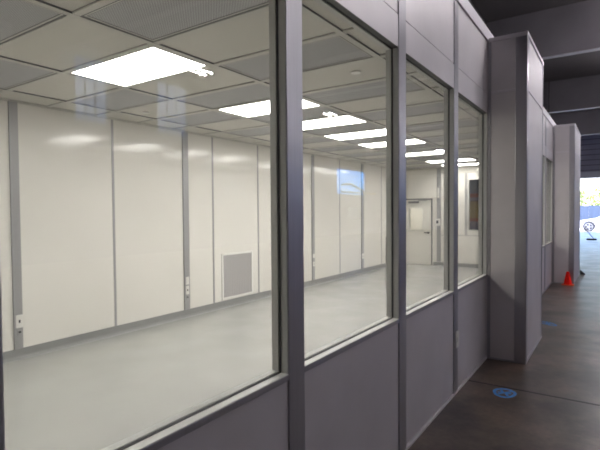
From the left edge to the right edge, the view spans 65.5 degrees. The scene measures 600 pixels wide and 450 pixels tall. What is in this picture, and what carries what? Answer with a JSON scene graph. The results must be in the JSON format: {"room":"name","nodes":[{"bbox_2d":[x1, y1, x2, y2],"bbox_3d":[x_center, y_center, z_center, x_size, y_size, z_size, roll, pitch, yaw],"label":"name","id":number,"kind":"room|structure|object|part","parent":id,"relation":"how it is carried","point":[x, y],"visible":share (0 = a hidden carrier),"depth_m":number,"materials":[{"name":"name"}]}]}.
{"room":"warehouse interior","nodes":[
{"label":"warehouse interior","id":0,"kind":"room"},
{"bbox_2d":[0,100,385,351],"bbox_3d":[-1.315,-0.309,7.831,0.130,3.400,15.700,1,2,34],"label":"wall","id":1,"kind":"structure","parent":0,"point":[104,223],"depth_m":6.40,"materials":[{"name":"grey"}]},
{"bbox_2d":[16,314,22,327],"bbox_3d":[-3.087,1.061,5.134,0.009,0.142,0.074,1,2,34],"label":"wall outlet","id":2,"kind":"object","parent":1,"relation":"attached to","point":[19,318],"visible":1,"depth_m":5.13,"materials":[{"name":"white plastic"}]},
{"bbox_2d":[3,263,385,363],"bbox_3d":[-1.249,1.331,7.842,0.060,0.113,15.500,1,2,34],"label":"baseboard","id":3,"kind":"structure","parent":1,"relation":"attached to","point":[51,346],"depth_m":6.48,"materials":[{"name":"grey plastic"}]},
{"bbox_2d":[221,250,252,299],"bbox_3d":[-1.081,0.861,8.123,0.014,0.780,0.800,1,2,34],"label":"air vent","id":4,"kind":"object","parent":1,"relation":"in","point":[237,267],"visible":1,"depth_m":8.11,"materials":[{"name":"white plastic"}]},
{"bbox_2d":[0,0,478,170],"bbox_3d":[0.450,-1.448,6.596,4.217,0.080,15.500,1,2,34],"label":"ceiling","id":5,"kind":"structure","parent":0,"point":[72,42],"depth_m":4.25,"materials":[{"name":"white tile"}]},
{"bbox_2d":[0,59,56,89],"bbox_3d":[-2.671,-1.336,4.129,0.970,0.008,0.560,1,2,34],"label":"filter","id":6,"kind":"object","parent":5,"relation":"attached to","point":[12,74],"visible":0.84,"depth_m":4.14,"materials":[{"name":"grey"}]},
{"bbox_2d":[0,0,65,44],"bbox_3d":[-2.086,-1.308,2.996,1.170,0.008,0.560,1,2,34],"label":"filter","id":7,"kind":"object","parent":5,"relation":"attached to","point":[18,18],"visible":0.93,"depth_m":2.94,"materials":[{"name":"grey paint"}]},
{"bbox_2d":[72,89,166,110],"bbox_3d":[-1.986,-1.370,5.138,0.970,0.008,0.560,1,2,34],"label":"filter","id":8,"kind":"object","parent":5,"relation":"attached to","point":[122,99],"visible":0.86,"depth_m":5.13,"materials":[{"name":"grey paint"}]},
{"bbox_2d":[69,46,208,86],"bbox_3d":[-1.401,-1.341,4.005,1.170,0.010,0.560,1,2,34],"label":"recessed light","id":9,"kind":"object","parent":5,"relation":"in","point":[152,63],"visible":0.89,"depth_m":3.97,"materials":[{"name":"white"}]},
{"bbox_2d":[82,0,268,41],"bbox_3d":[-0.734,-1.313,2.816,1.170,0.008,0.560,1,2,34],"label":"ceiling vent","id":10,"kind":"object","parent":5,"relation":"attached to","point":[151,20],"visible":0.91,"depth_m":2.91,"materials":[{"name":"grey"}]},
{"bbox_2d":[163,111,239,125],"bbox_3d":[-1.302,-1.404,6.148,0.970,0.008,0.560,1,2,34],"label":"filter","id":11,"kind":"object","parent":5,"relation":"attached to","point":[210,116],"visible":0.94,"depth_m":6.15,"materials":[{"name":"grey paint"}]},
{"bbox_2d":[178,83,269,108],"bbox_3d":[-0.717,-1.376,5.015,1.170,0.008,0.560,1,2,34],"label":"filter","id":12,"kind":"object","parent":5,"relation":"attached to","point":[255,92],"visible":0.7,"depth_m":5.03,"materials":[{"name":"grey paint"}]},
{"bbox_2d":[218,101,269,117],"bbox_3d":[-0.527,-1.394,5.627,0.784,0.010,0.552,1,2,34],"label":"recessed light","id":13,"kind":"object","parent":5,"relation":"in","point":[255,109],"depth_m":5.62,"materials":[{"name":"white"}]},
{"bbox_2d":[225,126,269,136],"bbox_3d":[-0.618,-1.438,7.157,0.970,0.008,0.560,1,2,34],"label":"filter","id":14,"kind":"object","parent":5,"relation":"attached to","point":[263,130],"visible":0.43,"depth_m":7.25,"materials":[{"name":"grey paint"}]},
{"bbox_2d":[220,36,372,80],"bbox_3d":[-0.049,-1.347,3.826,1.170,0.008,0.560,1,2,34],"label":"filter","id":15,"kind":"object","parent":5,"relation":"attached to","point":[336,50],"visible":0.8,"depth_m":3.77,"materials":[{"name":"grey paint"}]},
{"bbox_2d":[251,107,345,122],"bbox_3d":[-0.033,-1.410,6.024,1.170,0.008,0.560,1,2,34],"label":"filter","id":16,"kind":"object","parent":5,"relation":"attached to","point":[321,112],"visible":0.62,"depth_m":5.95,"materials":[{"name":"grey paint"}]},
{"bbox_2d":[303,99,321,108],"bbox_3d":[0.047,-1.390,5.344,0.263,0.010,0.374,1,2,34],"label":"recessed light","id":17,"kind":"object","parent":5,"relation":"in","point":[306,104],"depth_m":5.38,"materials":[{"name":"white"}]},
{"bbox_2d":[303,137,334,143],"bbox_3d":[0.067,-1.472,8.166,0.970,0.008,0.560,1,2,34],"label":"filter","id":18,"kind":"object","parent":5,"relation":"attached to","point":[313,139],"visible":0.5,"depth_m":8.12,"materials":[{"name":"grey paint"}]},
{"bbox_2d":[303,115,367,129],"bbox_3d":[0.310,-1.426,6.529,1.170,0.010,0.560,1,2,34],"label":"recessed light","id":19,"kind":"object","parent":5,"relation":"in","point":[342,120],"visible":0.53,"depth_m":6.47,"materials":[{"name":"white"}]},
{"bbox_2d":[312,145,362,151],"bbox_3d":[0.751,-1.506,9.176,0.970,0.008,0.560,1,2,34],"label":"filter","id":20,"kind":"object","parent":5,"relation":"attached to","point":[350,147],"visible":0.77,"depth_m":9.19,"materials":[{"name":"grey paint"}]},
{"bbox_2d":[303,123,384,135],"bbox_3d":[0.652,-1.444,7.034,1.170,0.008,0.560,1,2,34],"label":"filter","id":21,"kind":"object","parent":5,"relation":"attached to","point":[365,126],"visible":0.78,"depth_m":7.05,"materials":[{"name":"grey paint"}]},
{"bbox_2d":[323,129,385,139],"bbox_3d":[0.994,-1.460,7.538,1.170,0.010,0.560,1,2,34],"label":"recessed light","id":22,"kind":"object","parent":5,"relation":"in","point":[374,133],"visible":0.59,"depth_m":7.59,"materials":[{"name":"white"}]},
{"bbox_2d":[351,71,360,74],"bbox_3d":[0.495,-1.355,4.139,0.090,0.018,0.090,1,2,34],"label":"sprinkler cover","id":23,"kind":"object","parent":5,"relation":"attached to","point":[353,72],"visible":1,"depth_m":4.12,"materials":[{"name":"white plastic"}]},
{"bbox_2d":[303,78,423,104],"bbox_3d":[0.635,-1.381,4.835,1.170,0.008,0.560,1,2,34],"label":"filter","id":24,"kind":"object","parent":5,"relation":"attached to","point":[374,89],"visible":0.66,"depth_m":4.87,"materials":[{"name":"grey paint"}]},
{"bbox_2d":[342,152,385,156],"bbox_3d":[1.436,-1.540,10.185,0.970,0.008,0.560,1,2,34],"label":"filter","id":25,"kind":"object","parent":5,"relation":"attached to","point":[373,153],"visible":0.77,"depth_m":10.20,"materials":[{"name":"grey paint"}]},
{"bbox_2d":[359,142,385,147],"bbox_3d":[1.430,-1.497,8.717,0.550,0.010,0.535,1,2,34],"label":"recessed light","id":26,"kind":"object","parent":5,"relation":"in","point":[383,144],"depth_m":8.77,"materials":[{"name":"white"}]},
{"bbox_2d":[343,135,414,143],"bbox_3d":[1.336,-1.478,8.043,1.170,0.008,0.560,1,2,34],"label":"filter","id":27,"kind":"object","parent":5,"relation":"attached to","point":[383,138],"visible":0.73,"depth_m":8.16,"materials":[{"name":"grey paint"}]},
{"bbox_2d":[368,158,407,161],"bbox_3d":[2.120,-1.574,11.194,0.970,0.008,0.560,1,2,34],"label":"filter","id":28,"kind":"object","parent":5,"relation":"attached to","point":[373,160],"visible":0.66,"depth_m":11.40,"materials":[{"name":"grey paint"}]},
{"bbox_2d":[355,102,443,120],"bbox_3d":[1.319,-1.415,5.844,1.170,0.008,0.560,1,2,34],"label":"filter","id":29,"kind":"object","parent":5,"relation":"attached to","point":[436,107],"visible":0.51,"depth_m":5.86,"materials":[{"name":"grey paint"}]},
{"bbox_2d":[371,143,436,150],"bbox_3d":[2.021,-1.512,9.052,1.170,0.008,0.560,1,2,34],"label":"filter","id":30,"kind":"object","parent":5,"relation":"attached to","point":[425,144],"visible":0.66,"depth_m":8.99,"materials":[{"name":"grey paint"}]},
{"bbox_2d":[385,147,443,152],"bbox_3d":[2.363,-1.529,9.557,1.170,0.008,0.560,1,2,34],"label":"filter","id":31,"kind":"object","parent":5,"relation":"attached to","point":[432,148],"visible":0.53,"depth_m":9.45,"materials":[{"name":"grey paint"}]},
{"bbox_2d":[406,147,443,152],"bbox_3d":[2.363,-1.531,9.557,1.110,0.004,0.500,1,2,34],"label":"diffuser","id":32,"kind":"object","parent":31,"relation":"attached to","point":[433,148],"depth_m":9.45,"materials":[{"name":"plastic"}]},
{"bbox_2d":[406,139,426,144],"bbox_3d":[1.998,-1.490,8.338,0.393,0.010,0.528,1,2,34],"label":"recessed light","id":33,"kind":"object","parent":5,"relation":"in","point":[414,141],"depth_m":8.32,"materials":[{"name":"white"}]},
{"bbox_2d":[406,162,426,164],"bbox_3d":[2.805,-1.608,12.204,0.970,0.008,0.560,1,2,34],"label":"filter","id":34,"kind":"object","parent":5,"relation":"attached to","point":[410,163],"visible":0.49,"depth_m":12.19,"materials":[{"name":"grey paint"}]},
{"bbox_2d":[406,166,440,168],"bbox_3d":[3.489,-1.642,13.213,0.970,0.008,0.560,1,2,34],"label":"filter","id":35,"kind":"object","parent":5,"relation":"attached to","point":[421,166],"visible":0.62,"depth_m":13.33,"materials":[{"name":"grey paint"}]},
{"bbox_2d":[406,151,443,156],"bbox_3d":[2.705,-1.545,10.062,1.170,0.010,0.560,1,2,34],"label":"recessed light","id":36,"kind":"object","parent":5,"relation":"in","point":[432,152],"visible":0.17,"depth_m":10.07,"materials":[{"name":"white"}]},
{"bbox_2d":[425,160,443,162],"bbox_3d":[3.460,-1.599,11.773,0.455,0.010,0.529,1,2,34],"label":"recessed light","id":37,"kind":"object","parent":5,"relation":"in","point":[441,161],"depth_m":11.73,"materials":[{"name":"white"}]},
{"bbox_2d":[408,154,463,158],"bbox_3d":[3.047,-1.563,10.566,1.170,0.008,0.560,1,2,34],"label":"filter","id":38,"kind":"object","parent":5,"relation":"attached to","point":[440,155],"visible":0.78,"depth_m":10.66,"materials":[{"name":"grey paint"}]},
{"bbox_2d":[406,119,478,132],"bbox_3d":[2.004,-1.449,6.854,1.170,0.008,0.560,1,2,34],"label":"filter","id":39,"kind":"object","parent":5,"relation":"attached to","point":[463,123],"visible":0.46,"depth_m":6.86,"materials":[{"name":"grey paint"}]},
{"bbox_2d":[416,156,469,160],"bbox_3d":[3.389,-1.580,11.071,1.170,0.008,0.560,1,2,34],"label":"filter","id":40,"kind":"object","parent":5,"relation":"attached to","point":[459,157],"visible":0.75,"depth_m":11.10,"materials":[{"name":"grey paint"}]},
{"bbox_2d":[422,133,478,141],"bbox_3d":[2.688,-1.483,7.863,1.170,0.008,0.560,1,2,34],"label":"filter","id":41,"kind":"object","parent":5,"relation":"attached to","point":[475,135],"visible":0.54,"depth_m":7.93,"materials":[{"name":"grey paint"}]},
{"bbox_2d":[433,161,478,164],"bbox_3d":[4.074,-1.614,12.080,1.170,0.008,0.560,1,2,34],"label":"filter","id":42,"kind":"object","parent":5,"relation":"attached to","point":[463,162],"visible":0.67,"depth_m":12.06,"materials":[{"name":"grey paint"}]},
{"bbox_2d":[440,163,478,165],"bbox_3d":[4.416,-1.630,12.585,1.170,0.010,0.560,1,2,34],"label":"recessed light","id":43,"kind":"object","parent":5,"relation":"in","point":[469,163],"visible":0.34,"depth_m":12.55,"materials":[{"name":"white"}]},
{"bbox_2d":[458,158,474,161],"bbox_3d":[4.022,-1.593,11.390,0.442,0.010,0.525,1,2,34],"label":"recessed light","id":44,"kind":"object","parent":5,"relation":"in","point":[469,159],"depth_m":11.32,"materials":[{"name":"white"}]},
{"bbox_2d":[458,144,478,148],"bbox_3d":[3.373,-1.517,8.873,1.170,0.008,0.560,1,2,34],"label":"filter","id":45,"kind":"object","parent":5,"relation":"attached to","point":[467,145],"visible":0.2,"depth_m":9.03,"materials":[{"name":"grey paint"}]},
{"bbox_2d":[462,152,478,154],"bbox_3d":[4.057,-1.551,9.882,1.170,0.008,0.560,1,2,34],"label":"filter","id":46,"kind":"object","parent":5,"relation":"attached to","point":[466,153],"visible":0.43,"depth_m":10.15,"materials":[{"name":"grey paint"}]},
{"bbox_2d":[0,0,555,449],"bbox_3d":[2.239,-0.330,5.421,0.105,3.525,15.720,1,2,34],"label":"wall","id":47,"kind":"structure","parent":0,"point":[381,390],"depth_m":2.83,"materials":[{"name":"grey"}]},
{"bbox_3d":[-0.746,-0.119,1.018,0.087,3.400,0.120,1,2,34],"label":"post","id":48,"kind":"part","parent":47,"relation":"part of","materials":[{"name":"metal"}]},
{"bbox_2d":[0,0,287,449],"bbox_3d":[-0.402,-0.211,1.527,0.087,1.730,1.113,1,2,34],"label":"window","id":49,"kind":"structure","parent":47,"relation":"in","point":[150,435],"depth_m":1.97,"materials":[{"name":"grey paint"}]},
{"bbox_3d":[-0.396,0.652,1.551,0.087,0.003,1.107,1,2,34],"label":"sill","id":50,"kind":"part","parent":49,"relation":"part of","materials":[{"name":"white plastic"}]},
{"bbox_3d":[-0.394,0.666,1.551,0.086,0.026,1.113,1,2,34],"label":"sill rail","id":51,"kind":"part","parent":47,"relation":"part of","materials":[{"name":"metal"}]},
{"bbox_3d":[-0.394,1.106,1.565,0.079,0.854,1.113,1,2,34],"label":"panel","id":52,"kind":"part","parent":47,"relation":"part of","materials":[{"name":"metal"}]},
{"bbox_3d":[-0.054,-0.154,2.038,0.087,3.400,0.120,1,2,34],"label":"post","id":53,"kind":"part","parent":47,"relation":"part of","materials":[{"name":"metal"}]},
{"bbox_2d":[304,0,398,365],"bbox_3d":[0.286,-0.246,2.542,0.087,1.730,1.100,1,2,34],"label":"window","id":54,"kind":"structure","parent":47,"relation":"in","point":[392,197],"depth_m":2.98,"materials":[{"name":"grey paint"}]},
{"bbox_3d":[0.292,0.618,2.566,0.087,0.003,1.094,1,2,34],"label":"sill","id":55,"kind":"part","parent":54,"relation":"part of","materials":[{"name":"white plastic"}]},
{"bbox_3d":[0.285,-0.246,2.542,0.084,1.730,1.100,1,2,34],"label":"frame","id":56,"kind":"part","parent":54,"relation":"part of","materials":[{"name":"grey paint"}]},
{"bbox_3d":[0.294,1.072,2.580,0.079,0.854,1.100,1,2,34],"label":"panel","id":57,"kind":"part","parent":47,"relation":"part of","materials":[{"name":"metal"}]},
{"bbox_3d":[0.294,0.632,2.566,0.086,0.026,1.100,1,2,34],"label":"sill rail","id":58,"kind":"part","parent":47,"relation":"part of","materials":[{"name":"metal"}]},
{"bbox_3d":[0.279,-1.212,2.514,0.083,0.203,1.100,1,2,34],"label":"header panel","id":59,"kind":"part","parent":47,"relation":"part of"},
{"bbox_3d":[0.274,-1.596,2.504,0.080,0.549,1.100,1,2,34],"label":"panel","id":60,"kind":"part","parent":47,"relation":"part of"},
{"bbox_3d":[0.630,-0.188,3.047,0.087,3.400,0.120,1,2,34],"label":"post","id":61,"kind":"part","parent":47,"relation":"part of","materials":[{"name":"metal"}]},
{"bbox_3d":[0.979,1.038,3.590,0.079,0.854,1.100,1,2,34],"label":"panel","id":62,"kind":"part","parent":47,"relation":"part of","materials":[{"name":"metal"}]},
{"bbox_2d":[406,53,453,314],"bbox_3d":[0.970,-0.280,3.551,0.087,1.730,1.100,1,2,34],"label":"window","id":63,"kind":"structure","parent":47,"relation":"in","point":[411,62],"depth_m":3.99,"materials":[{"name":"grey paint"}]},
{"bbox_3d":[0.977,0.584,3.575,0.087,0.003,1.094,1,2,34],"label":"sill","id":64,"kind":"part","parent":63,"relation":"part of","materials":[{"name":"white plastic"}]},
{"bbox_3d":[0.969,-0.280,3.552,0.084,1.730,1.100,1,2,34],"label":"frame","id":65,"kind":"part","parent":63,"relation":"part of","materials":[{"name":"grey paint"}]},
{"bbox_3d":[0.959,-1.630,3.513,0.080,0.549,1.100,1,2,34],"label":"panel","id":66,"kind":"part","parent":47,"relation":"part of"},
{"bbox_3d":[0.978,0.598,3.575,0.086,0.026,1.100,1,2,34],"label":"sill rail","id":67,"kind":"part","parent":47,"relation":"part of","materials":[{"name":"metal"}]},
{"bbox_3d":[0.963,-1.246,3.523,0.083,0.203,1.100,1,2,34],"label":"header panel","id":68,"kind":"part","parent":47,"relation":"part of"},
{"bbox_3d":[1.315,-0.222,4.057,0.087,3.400,0.120,1,2,34],"label":"post","id":69,"kind":"part","parent":47,"relation":"part of","materials":[{"name":"metal"}]},
{"bbox_2d":[456,330,458,347],"bbox_3d":[1.382,1.000,4.088,0.012,0.145,0.090,1,2,34],"label":"wall switch","id":70,"kind":"object","parent":47,"relation":"attached to","point":[457,331],"visible":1,"depth_m":4.08,"materials":[{"name":"white plastic"}]},
{"bbox_3d":[1.666,1.004,4.603,0.079,0.854,1.110,1,2,34],"label":"panel","id":71,"kind":"part","parent":47,"relation":"part of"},
{"bbox_3d":[1.646,-1.664,4.527,0.080,0.549,1.110,1,2,34],"label":"panel","id":72,"kind":"part","parent":47,"relation":"part of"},
{"bbox_3d":[1.665,0.564,4.589,0.086,0.026,1.110,1,2,34],"label":"sill rail","id":73,"kind":"part","parent":47,"relation":"part of","materials":[{"name":"metal"}]},
{"bbox_3d":[1.650,-1.280,4.537,0.083,0.203,1.110,1,2,34],"label":"header panel","id":74,"kind":"part","parent":47,"relation":"part of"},
{"bbox_2d":[458,92,486,288],"bbox_3d":[1.657,-0.314,4.564,0.087,1.730,1.110,1,2,34],"label":"window","id":75,"kind":"structure","parent":47,"relation":"in","point":[482,201],"depth_m":5.01,"materials":[{"name":"grey paint"}]},
{"bbox_3d":[1.664,0.549,4.589,0.087,0.003,1.104,1,2,34],"label":"sill","id":76,"kind":"part","parent":75,"relation":"part of","materials":[{"name":"white plastic"}]},
{"bbox_3d":[1.656,-0.314,4.565,0.084,1.730,1.110,1,2,34],"label":"frame","id":77,"kind":"part","parent":75,"relation":"part of","materials":[{"name":"grey paint"}]},
{"bbox_3d":[2.341,-0.273,5.571,0.085,3.400,1.320,1,2,34],"label":"panel","id":78,"kind":"part","parent":47,"relation":"part of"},
{"bbox_2d":[542,155,544,246],"bbox_3d":[4.429,-0.451,8.652,0.087,1.730,1.130,1,2,34],"label":"window","id":79,"kind":"structure","parent":47,"relation":"in","point":[543,203],"depth_m":9.10,"materials":[{"name":"grey paint"}]},
{"bbox_3d":[4.430,-0.451,8.651,0.006,1.720,1.120,1,2,34],"label":"glass pane","id":80,"kind":"part","parent":79,"relation":"part of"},
{"bbox_3d":[4.428,-0.451,8.652,0.084,1.730,1.130,1,2,34],"label":"frame","id":81,"kind":"part","parent":79,"relation":"part of","materials":[{"name":"grey paint"}]},
{"bbox_3d":[4.437,0.866,8.690,0.079,0.854,1.130,1,2,34],"label":"panel","id":82,"kind":"part","parent":47,"relation":"part of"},
{"bbox_3d":[4.417,-1.801,8.614,0.080,0.549,1.130,1,2,34],"label":"panel","id":83,"kind":"part","parent":47,"relation":"part of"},
{"bbox_3d":[4.782,-0.394,9.170,0.087,3.400,0.120,1,2,34],"label":"post","id":84,"kind":"part","parent":47,"relation":"part of","materials":[{"name":"metal"}]},
{"bbox_3d":[5.139,0.831,9.724,0.079,0.854,1.130,1,2,34],"label":"panel","id":85,"kind":"part","parent":47,"relation":"part of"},
{"bbox_2d":[546,157,552,244],"bbox_3d":[5.130,-0.486,9.686,0.087,1.730,1.130,1,2,34],"label":"window","id":86,"kind":"structure","parent":47,"relation":"in","point":[549,164],"depth_m":9.92,"materials":[{"name":"grey paint"}]},
{"bbox_3d":[5.131,-0.486,9.685,0.006,1.720,1.120,1,2,34],"label":"glass pane","id":87,"kind":"part","parent":86,"relation":"part of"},
{"bbox_3d":[5.129,-0.486,9.687,0.084,1.730,1.130,1,2,34],"label":"frame","id":88,"kind":"part","parent":86,"relation":"part of","materials":[{"name":"grey paint"}]},
{"bbox_3d":[5.119,-1.836,9.648,0.080,0.549,1.130,1,2,34],"label":"panel","id":89,"kind":"part","parent":47,"relation":"part of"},
{"bbox_3d":[5.123,-1.452,9.658,0.083,0.203,1.130,1,2,34],"label":"header panel","id":90,"kind":"part","parent":47,"relation":"part of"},
{"bbox_3d":[5.483,-0.429,10.204,0.087,3.400,0.120,1,2,34],"label":"post","id":91,"kind":"part","parent":47,"relation":"part of","materials":[{"name":"metal"}]},
{"bbox_2d":[3,232,599,449],"bbox_3d":[9.434,1.327,11.537,23.000,0.253,49.600,1,2,34],"label":"floor","id":92,"kind":"structure","parent":0,"point":[96,395],"depth_m":4.60,"materials":[{"name":"grey plastic"}]},
{"bbox_2d":[470,194,478,220],"bbox_3d":[6.280,-0.552,14.337,2.780,3.400,0.970,1,2,34],"label":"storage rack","id":93,"kind":"object","parent":92,"relation":"on","point":[471,195],"visible":0.02,"depth_m":14.38,"materials":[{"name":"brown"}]},
{"bbox_2d":[470,201,477,217],"bbox_3d":[5.441,-0.493,14.848,0.570,0.550,0.650,1,2,34],"label":"carton","id":94,"kind":"object","parent":93,"relation":"on","point":[473,204],"visible":0.34,"depth_m":14.48,"materials":[{"name":"cardboard"}]},
{"bbox_2d":[470,180,478,193],"bbox_3d":[5.435,-1.202,14.827,0.570,0.450,0.650,1,2,34],"label":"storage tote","id":95,"kind":"object","parent":93,"relation":"on","point":[474,184],"visible":0.21,"depth_m":14.47,"materials":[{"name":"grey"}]},
{"bbox_2d":[493,388,516,397],"bbox_3d":[1.794,1.474,4.093,0.194,0.001,0.228,1,2,34],"label":"paint mark","id":96,"kind":"object","parent":92,"relation":"on","point":[494,390],"visible":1,"depth_m":4.08,"materials":[{"name":"paint"}]},
{"bbox_2d":[542,321,556,325],"bbox_3d":[3.501,1.390,6.581,0.155,0.001,0.296,-1,2,-12],"label":"paint mark","id":97,"kind":"object","parent":92,"relation":"on","point":[546,323],"visible":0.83,"depth_m":6.58,"materials":[{"name":"paint"}]},
{"bbox_2d":[561,271,573,285],"bbox_3d":[5.711,1.135,9.944,0.230,0.285,0.230,1,2,34],"label":"traffic cone","id":98,"kind":"object","parent":92,"relation":"on","point":[567,281],"visible":1,"depth_m":9.90,"materials":[{"name":"red"}]},
{"bbox_2d":[583,226,596,239],"bbox_3d":[15.346,0.416,24.726,0.666,0.734,0.528,1,2,34],"label":"mop","id":99,"kind":"object","parent":92,"relation":"on","point":[592,238],"visible":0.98,"depth_m":24.60,"materials":[{"name":"grey"}]},
{"bbox_2d":[410,208,422,229],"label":"window","id":100,"kind":"structure","parent":0,"point":[416,214],"depth_m":15.91,"materials":[{"name":"glass"}]},
{"bbox_2d":[406,166,478,264],"bbox_3d":[4.827,-0.505,13.070,4.217,3.400,0.130,1,2,34],"label":"wall","id":101,"kind":"structure","parent":0,"point":[420,184],"depth_m":13.51,"materials":[{"name":"grey"}]},
{"bbox_2d":[406,198,431,264],"bbox_3d":[3.548,0.198,13.938,0.840,1.965,0.166,1,2,34],"label":"door","id":102,"kind":"structure","parent":101,"relation":"in","point":[418,242],"depth_m":13.89,"materials":[{"name":"grey"}]},
{"bbox_2d":[435,219,439,225],"bbox_3d":[3.996,-0.083,13.560,0.160,0.200,0.035,1,2,34],"label":"reader","id":103,"kind":"object","parent":101,"relation":"attached to","point":[437,221],"visible":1,"depth_m":13.55,"materials":[{"name":"white plastic"}]},
{"bbox_2d":[433,262,477,267],"bbox_3d":[5.238,1.146,12.797,3.197,0.102,0.012,1,2,34],"label":"baseboard","id":104,"kind":"structure","parent":101,"relation":"attached to","point":[434,263],"depth_m":13.22,"materials":[{"name":"grey plastic"}]},
{"bbox_3d":[5.304,-1.552,12.650,2.975,0.170,0.030,1,2,34],"label":"header trim","id":105,"kind":"part","parent":101,"relation":"part of","materials":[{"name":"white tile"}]},
{"bbox_2d":[468,179,478,230],"bbox_3d":[5.198,-0.559,12.830,1.100,1.455,0.108,1,2,34],"label":"window","id":106,"kind":"structure","parent":101,"relation":"in","point":[468,179],"depth_m":13.10,"materials":[{"name":"grey paint"}]},
{"bbox_2d":[487,30,543,364],"bbox_3d":[2.522,-0.285,5.418,0.391,3.430,1.258,1,2,34],"label":"wall column","id":107,"kind":"structure","parent":0,"point":[515,64],"depth_m":4.93,"materials":[{"name":"metal"}]},
{"bbox_3d":[2.030,-0.249,5.004,0.031,3.390,0.012,1,2,34],"label":"corner post","id":108,"kind":"part","parent":107,"relation":"part of","materials":[{"name":"metal"}]},
{"bbox_3d":[2.516,-1.421,5.363,0.350,0.028,1.214,1,2,34],"label":"rail","id":109,"kind":"part","parent":107,"relation":"part of","materials":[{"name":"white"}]},
{"bbox_3d":[2.311,-0.247,4.867,0.113,3.390,0.100,1,2,34],"label":"corner post","id":110,"kind":"part","parent":107,"relation":"part of","materials":[{"name":"metal"}]},
{"bbox_3d":[2.980,-0.280,5.842,0.100,3.390,0.035,1,2,34],"label":"corner post","id":111,"kind":"part","parent":107,"relation":"part of","materials":[{"name":"metal"}]},
{"bbox_2d":[468,0,599,116],"bbox_3d":[9.376,-6.168,11.323,23.000,0.350,49.600,1,2,34],"label":"ceiling","id":112,"kind":"structure","parent":0,"point":[584,64],"depth_m":17.12,"materials":[{"name":"metal"}]},
{"bbox_2d":[470,134,599,228],"bbox_3d":[23.373,-3.188,32.029,23.000,7.400,0.200,1,2,34],"label":"wall","id":113,"kind":"structure","parent":0,"point":[473,224],"depth_m":33.58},
{"bbox_2d":[580,171,599,231],"bbox_3d":[20.955,-1.650,33.478,6.040,4.320,0.600,1,2,34],"label":"door","id":114,"kind":"structure","parent":113,"relation":"in","point":[596,174],"depth_m":33.29,"materials":[{"name":"grey"}]},
{"bbox_2d":[580,171,599,178],"bbox_3d":[20.884,-3.577,33.340,6.000,0.460,0.399,1,2,34],"label":"hood","id":115,"kind":"object","parent":114,"relation":"attached to","point":[596,174],"depth_m":33.26,"materials":[{"name":"grey"}]},
{"bbox_2d":[581,138,599,170],"bbox_3d":[23.288,-5.204,31.868,23.000,2.640,0.050,1,2,34],"label":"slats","id":116,"kind":"structure","parent":113,"relation":"attached to","point":[595,138],"depth_m":33.49,"materials":[{"name":"grey paint"}]},
{"bbox_2d":[552,123,580,283],"bbox_3d":[6.244,-0.474,10.889,0.412,3.440,1.958,1,2,34],"label":"wall column","id":117,"kind":"structure","parent":0,"point":[567,137],"depth_m":10.11,"materials":[{"name":"metal"}]},
{"bbox_3d":[5.547,-0.429,10.192,0.031,3.400,0.012,1,2,34],"label":"corner post","id":118,"kind":"part","parent":117,"relation":"part of","materials":[{"name":"metal"}]},
{"bbox_3d":[5.851,-0.427,10.039,0.102,3.400,0.100,1,2,34],"label":"corner post","id":119,"kind":"part","parent":117,"relation":"part of","materials":[{"name":"metal"}]},
{"bbox_3d":[6.907,-0.479,11.596,0.100,3.400,0.035,1,2,34],"label":"corner post","id":120,"kind":"part","parent":117,"relation":"part of","materials":[{"name":"metal"}]},
{"bbox_3d":[19.007,-2.383,4.920,0.200,7.400,49.600,1,2,34],"label":"wall","id":121,"kind":"structure","parent":0,"visible":0},
{"bbox_2d":[487,0,599,59],"bbox_3d":[9.690,-5.508,11.797,23.000,1.400,0.220,1,2,34],"label":"girder","id":122,"kind":"object","parent":121,"relation":"attached to","point":[571,29],"visible":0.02,"depth_m":13.30,"materials":[{"name":"metal"}]},
{"bbox_2d":[543,75,599,112],"bbox_3d":[14.508,-5.738,18.902,23.000,1.420,0.345,1,2,34],"label":"girder","id":123,"kind":"object","parent":121,"relation":"attached to","point":[581,93],"visible":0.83,"depth_m":20.64,"materials":[{"name":"metal"}]},
{"bbox_2d":[551,110,599,135],"bbox_3d":[19.255,-5.984,25.904,23.000,1.400,0.220,1,2,34],"label":"girder","id":124,"kind":"object","parent":121,"relation":"attached to","point":[587,122],"visible":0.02,"depth_m":27.57,"materials":[{"name":"metal"}]},
{"label":"outside","id":125,"kind":"structure","parent":0,"visible":0},
{"bbox_2d":[580,227,599,231],"bbox_3d":[37.541,0.008,52.989,85.000,0.100,50.200,1,2,34],"label":"ground","id":126,"kind":"structure","parent":125,"point":[581,229],"depth_m":39.10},
{"bbox_2d":[580,190,587,205],"bbox_3d":[29.546,-2.711,52.435,5.063,5.508,3.039,1,2,34],"label":"leafy tree","id":127,"kind":"object","parent":126,"relation":"on","point":[581,193],"visible":0.03,"depth_m":51.24,"materials":[{"name":"green plant"}]},
{"bbox_2d":[580,205,599,222],"bbox_3d":[30.813,-0.939,46.761,28.350,2.250,0.140,1,2,34],"label":"fence","id":128,"kind":"object","parent":126,"relation":"on","point":[586,212],"visible":0.1,"depth_m":47.56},
{"bbox_3d":[28.255,-0.928,48.500,3.024,2.130,0.030,1,2,34],"label":"board panel","id":129,"kind":"part","parent":128,"relation":"part of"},
{"bbox_3d":[30.862,-0.898,46.733,3.024,2.130,0.030,1,2,34],"label":"board panel","id":130,"kind":"part","parent":128,"relation":"part of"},
{"bbox_2d":[580,216,599,230],"bbox_3d":[24.580,-0.371,36.382,5.332,1.798,2.098,1,2,34],"label":"parked car","id":131,"kind":"object","parent":126,"relation":"on","point":[595,222],"visible":0.84,"depth_m":36.46,"materials":[{"name":"white paint"}]},
{"bbox_2d":[587,186,599,205],"bbox_3d":[33.534,-2.688,49.691,5.053,5.557,3.027,1,2,34],"label":"leafy tree","id":132,"kind":"object","parent":126,"relation":"on","point":[596,189],"visible":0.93,"depth_m":50.32,"materials":[{"name":"green plant"}]}
]}

